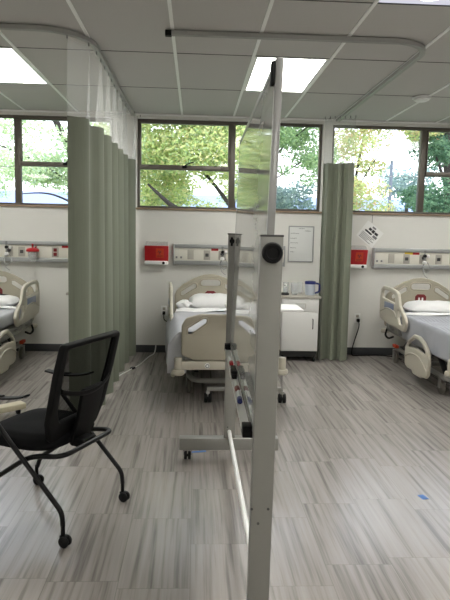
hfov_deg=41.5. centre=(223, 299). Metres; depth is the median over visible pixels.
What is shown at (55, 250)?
outlet plate
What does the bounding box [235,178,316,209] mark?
tree
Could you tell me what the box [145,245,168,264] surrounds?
sharps container
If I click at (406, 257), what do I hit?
outlet plate
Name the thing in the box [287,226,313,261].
whiteboard
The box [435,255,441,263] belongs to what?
outlet plate
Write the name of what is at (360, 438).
floor
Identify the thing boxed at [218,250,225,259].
outlet
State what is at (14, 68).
ceiling light
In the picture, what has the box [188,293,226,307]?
pillow
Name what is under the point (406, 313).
sheet
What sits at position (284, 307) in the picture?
table
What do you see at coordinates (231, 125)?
window
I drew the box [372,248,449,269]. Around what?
panel
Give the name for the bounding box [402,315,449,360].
blanket
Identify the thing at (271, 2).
trim
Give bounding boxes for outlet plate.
[18,247,24,255]
[52,247,58,256]
[204,250,209,259]
[403,254,409,263]
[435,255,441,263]
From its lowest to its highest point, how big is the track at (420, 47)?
0.036 m
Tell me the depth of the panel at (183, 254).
7.15 m
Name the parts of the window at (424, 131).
sill, sash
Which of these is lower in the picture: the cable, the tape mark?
the tape mark
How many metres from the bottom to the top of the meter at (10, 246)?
0.344 m
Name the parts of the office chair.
armrest, leg, caster stem, seat, armrest, seat frame, caster stem, frame, leg, caster stem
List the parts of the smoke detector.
mounting plate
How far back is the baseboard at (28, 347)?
7.31 m
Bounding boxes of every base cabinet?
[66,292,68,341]
[279,292,320,361]
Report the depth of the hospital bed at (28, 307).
6.42 m
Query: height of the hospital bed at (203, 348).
0.997 m
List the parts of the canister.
lid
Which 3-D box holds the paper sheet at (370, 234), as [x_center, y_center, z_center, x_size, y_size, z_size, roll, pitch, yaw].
[1.793,-0.838,7.272,0.339,0.403,0.008,1,6,-3]
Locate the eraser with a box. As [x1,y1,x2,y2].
[230,365,236,378]
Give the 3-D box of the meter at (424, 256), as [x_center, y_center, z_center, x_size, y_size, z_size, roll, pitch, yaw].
[2.462,-0.431,7.237,0.101,0.344,0.057,1,6,-3]
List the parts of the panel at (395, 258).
rail, panel, rail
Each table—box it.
[0,401,25,413]
[204,303,303,402]
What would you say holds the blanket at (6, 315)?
on the hospital bed at (28, 307)
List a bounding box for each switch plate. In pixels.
[187,250,193,258]
[388,254,394,262]
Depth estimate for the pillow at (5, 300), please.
6.48 m
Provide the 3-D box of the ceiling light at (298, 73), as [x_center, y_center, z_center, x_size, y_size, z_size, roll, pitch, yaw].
[0.514,-1.989,5.207,0.582,0.064,1.124,1,6,-3]
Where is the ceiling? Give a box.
[0,0,449,122]
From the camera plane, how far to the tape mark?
3.40 m
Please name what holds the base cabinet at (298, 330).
on the floor
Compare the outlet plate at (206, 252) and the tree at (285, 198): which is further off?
the tree at (285, 198)
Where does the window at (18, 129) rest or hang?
in the wall
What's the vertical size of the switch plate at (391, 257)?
0.115 m
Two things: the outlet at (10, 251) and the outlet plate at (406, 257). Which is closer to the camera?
the outlet at (10, 251)
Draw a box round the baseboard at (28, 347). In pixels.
[16,343,424,354]
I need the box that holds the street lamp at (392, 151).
[386,144,398,210]
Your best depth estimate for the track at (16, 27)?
4.16 m
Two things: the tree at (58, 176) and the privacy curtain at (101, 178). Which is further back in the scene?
the tree at (58, 176)
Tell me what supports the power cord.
attached to the wall
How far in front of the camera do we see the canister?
6.94 m
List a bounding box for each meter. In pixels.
[4,245,11,255]
[422,255,429,263]
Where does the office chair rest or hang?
on the floor
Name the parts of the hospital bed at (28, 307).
foot rail, mattress, frame, deck frame, headboard, head rail, control panel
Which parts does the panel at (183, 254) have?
panel, rail, rail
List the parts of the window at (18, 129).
sill, sash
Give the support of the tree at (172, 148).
on the ground
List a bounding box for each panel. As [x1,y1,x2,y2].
[0,240,67,262]
[173,244,284,266]
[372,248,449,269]
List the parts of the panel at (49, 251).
rail, panel, rail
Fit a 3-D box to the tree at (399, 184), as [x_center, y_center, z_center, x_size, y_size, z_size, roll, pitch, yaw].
[9.109,-3.664,27.180,4.482,5.110,1.917,1,6,-3]
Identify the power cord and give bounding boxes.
[351,319,401,359]
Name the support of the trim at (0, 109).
attached to the wall
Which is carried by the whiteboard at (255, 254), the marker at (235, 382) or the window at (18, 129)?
the marker at (235, 382)
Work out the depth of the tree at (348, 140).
13.26 m
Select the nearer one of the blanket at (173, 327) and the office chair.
the office chair
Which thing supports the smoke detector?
attached to the ceiling
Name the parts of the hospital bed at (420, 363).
control panel, head rail, headboard, deck frame, foot rail, frame, mattress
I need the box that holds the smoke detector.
[412,95,431,102]
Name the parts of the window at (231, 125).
sash, sill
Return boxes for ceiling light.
[0,47,47,83]
[244,56,328,92]
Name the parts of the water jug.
lid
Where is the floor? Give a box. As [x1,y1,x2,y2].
[0,351,449,599]
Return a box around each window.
[0,115,112,207]
[136,119,322,213]
[332,125,449,215]
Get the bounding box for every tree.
[0,118,109,201]
[91,122,245,207]
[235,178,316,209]
[278,127,340,186]
[334,128,443,210]
[377,163,442,211]
[397,133,449,212]
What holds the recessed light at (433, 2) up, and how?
in the ceiling
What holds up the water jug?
on the countertop
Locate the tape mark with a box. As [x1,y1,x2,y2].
[417,495,428,499]
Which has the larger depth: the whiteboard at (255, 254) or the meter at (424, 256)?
the meter at (424, 256)
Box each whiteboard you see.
[179,57,283,599]
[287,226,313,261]
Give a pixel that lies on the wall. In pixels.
(153, 227)
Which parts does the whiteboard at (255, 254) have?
post, cross rod, writing panel, board frame, post, pivot knob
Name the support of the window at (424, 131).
in the wall
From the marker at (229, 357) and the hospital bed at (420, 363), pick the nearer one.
the marker at (229, 357)
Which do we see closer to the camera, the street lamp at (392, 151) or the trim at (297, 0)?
the trim at (297, 0)
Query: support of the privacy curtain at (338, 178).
hanging from the track at (420, 47)
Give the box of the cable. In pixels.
[119,345,155,375]
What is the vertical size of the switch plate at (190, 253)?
0.115 m
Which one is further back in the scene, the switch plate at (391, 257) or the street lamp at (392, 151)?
the street lamp at (392, 151)
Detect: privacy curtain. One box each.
[66,35,140,405]
[316,116,355,360]
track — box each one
[0,23,134,115]
[165,30,425,121]
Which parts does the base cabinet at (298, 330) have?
door, drawer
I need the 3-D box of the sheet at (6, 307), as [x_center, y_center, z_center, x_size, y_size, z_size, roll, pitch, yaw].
[-2.597,0.080,6.285,0.867,0.038,0.160,1,6,-3]
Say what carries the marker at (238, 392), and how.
on the whiteboard at (255, 254)
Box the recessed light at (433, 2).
[379,0,449,4]
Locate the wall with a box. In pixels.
[0,109,449,347]
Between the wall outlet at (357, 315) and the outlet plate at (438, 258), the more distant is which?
the wall outlet at (357, 315)
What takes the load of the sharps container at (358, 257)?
attached to the wall
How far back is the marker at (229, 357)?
3.28 m
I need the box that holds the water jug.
[305,281,319,294]
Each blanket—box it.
[0,309,14,326]
[165,312,225,372]
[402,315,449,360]
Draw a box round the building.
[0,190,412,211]
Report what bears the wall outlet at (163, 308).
attached to the wall
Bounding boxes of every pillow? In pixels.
[0,295,19,305]
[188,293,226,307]
[403,300,449,312]
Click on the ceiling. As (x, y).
(115, 26)
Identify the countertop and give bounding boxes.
[281,292,320,298]
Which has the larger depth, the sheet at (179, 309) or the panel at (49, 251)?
the panel at (49, 251)
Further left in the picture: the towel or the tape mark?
the towel
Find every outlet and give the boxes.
[5,246,12,255]
[161,306,166,315]
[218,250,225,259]
[354,313,359,322]
[419,254,426,263]
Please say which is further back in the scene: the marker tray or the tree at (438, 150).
the tree at (438, 150)
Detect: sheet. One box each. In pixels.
[0,306,15,308]
[175,308,226,311]
[357,215,383,247]
[400,312,449,315]
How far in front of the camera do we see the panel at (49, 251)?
7.05 m
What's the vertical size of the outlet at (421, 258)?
0.115 m
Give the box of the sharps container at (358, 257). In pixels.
[350,250,367,268]
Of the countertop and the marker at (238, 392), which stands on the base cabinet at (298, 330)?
the countertop
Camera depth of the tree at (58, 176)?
12.52 m
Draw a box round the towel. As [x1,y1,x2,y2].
[176,299,191,307]
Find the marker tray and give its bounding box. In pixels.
[224,343,251,437]
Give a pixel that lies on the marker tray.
(246, 426)
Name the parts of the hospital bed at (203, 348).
head rail, mattress, headboard, frame, footboard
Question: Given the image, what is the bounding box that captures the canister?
[26,244,38,257]
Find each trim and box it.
[0,0,449,122]
[0,109,449,124]
[7,0,449,97]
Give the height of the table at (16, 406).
0.825 m
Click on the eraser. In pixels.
(233, 367)
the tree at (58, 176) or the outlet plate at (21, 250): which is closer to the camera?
the outlet plate at (21, 250)
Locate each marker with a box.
[228,356,233,365]
[233,380,239,390]
[236,390,242,403]
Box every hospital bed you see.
[0,271,39,373]
[168,274,287,392]
[380,278,449,393]
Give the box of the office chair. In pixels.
[0,330,129,547]
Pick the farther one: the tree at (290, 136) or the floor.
the tree at (290, 136)
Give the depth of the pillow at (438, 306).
6.62 m

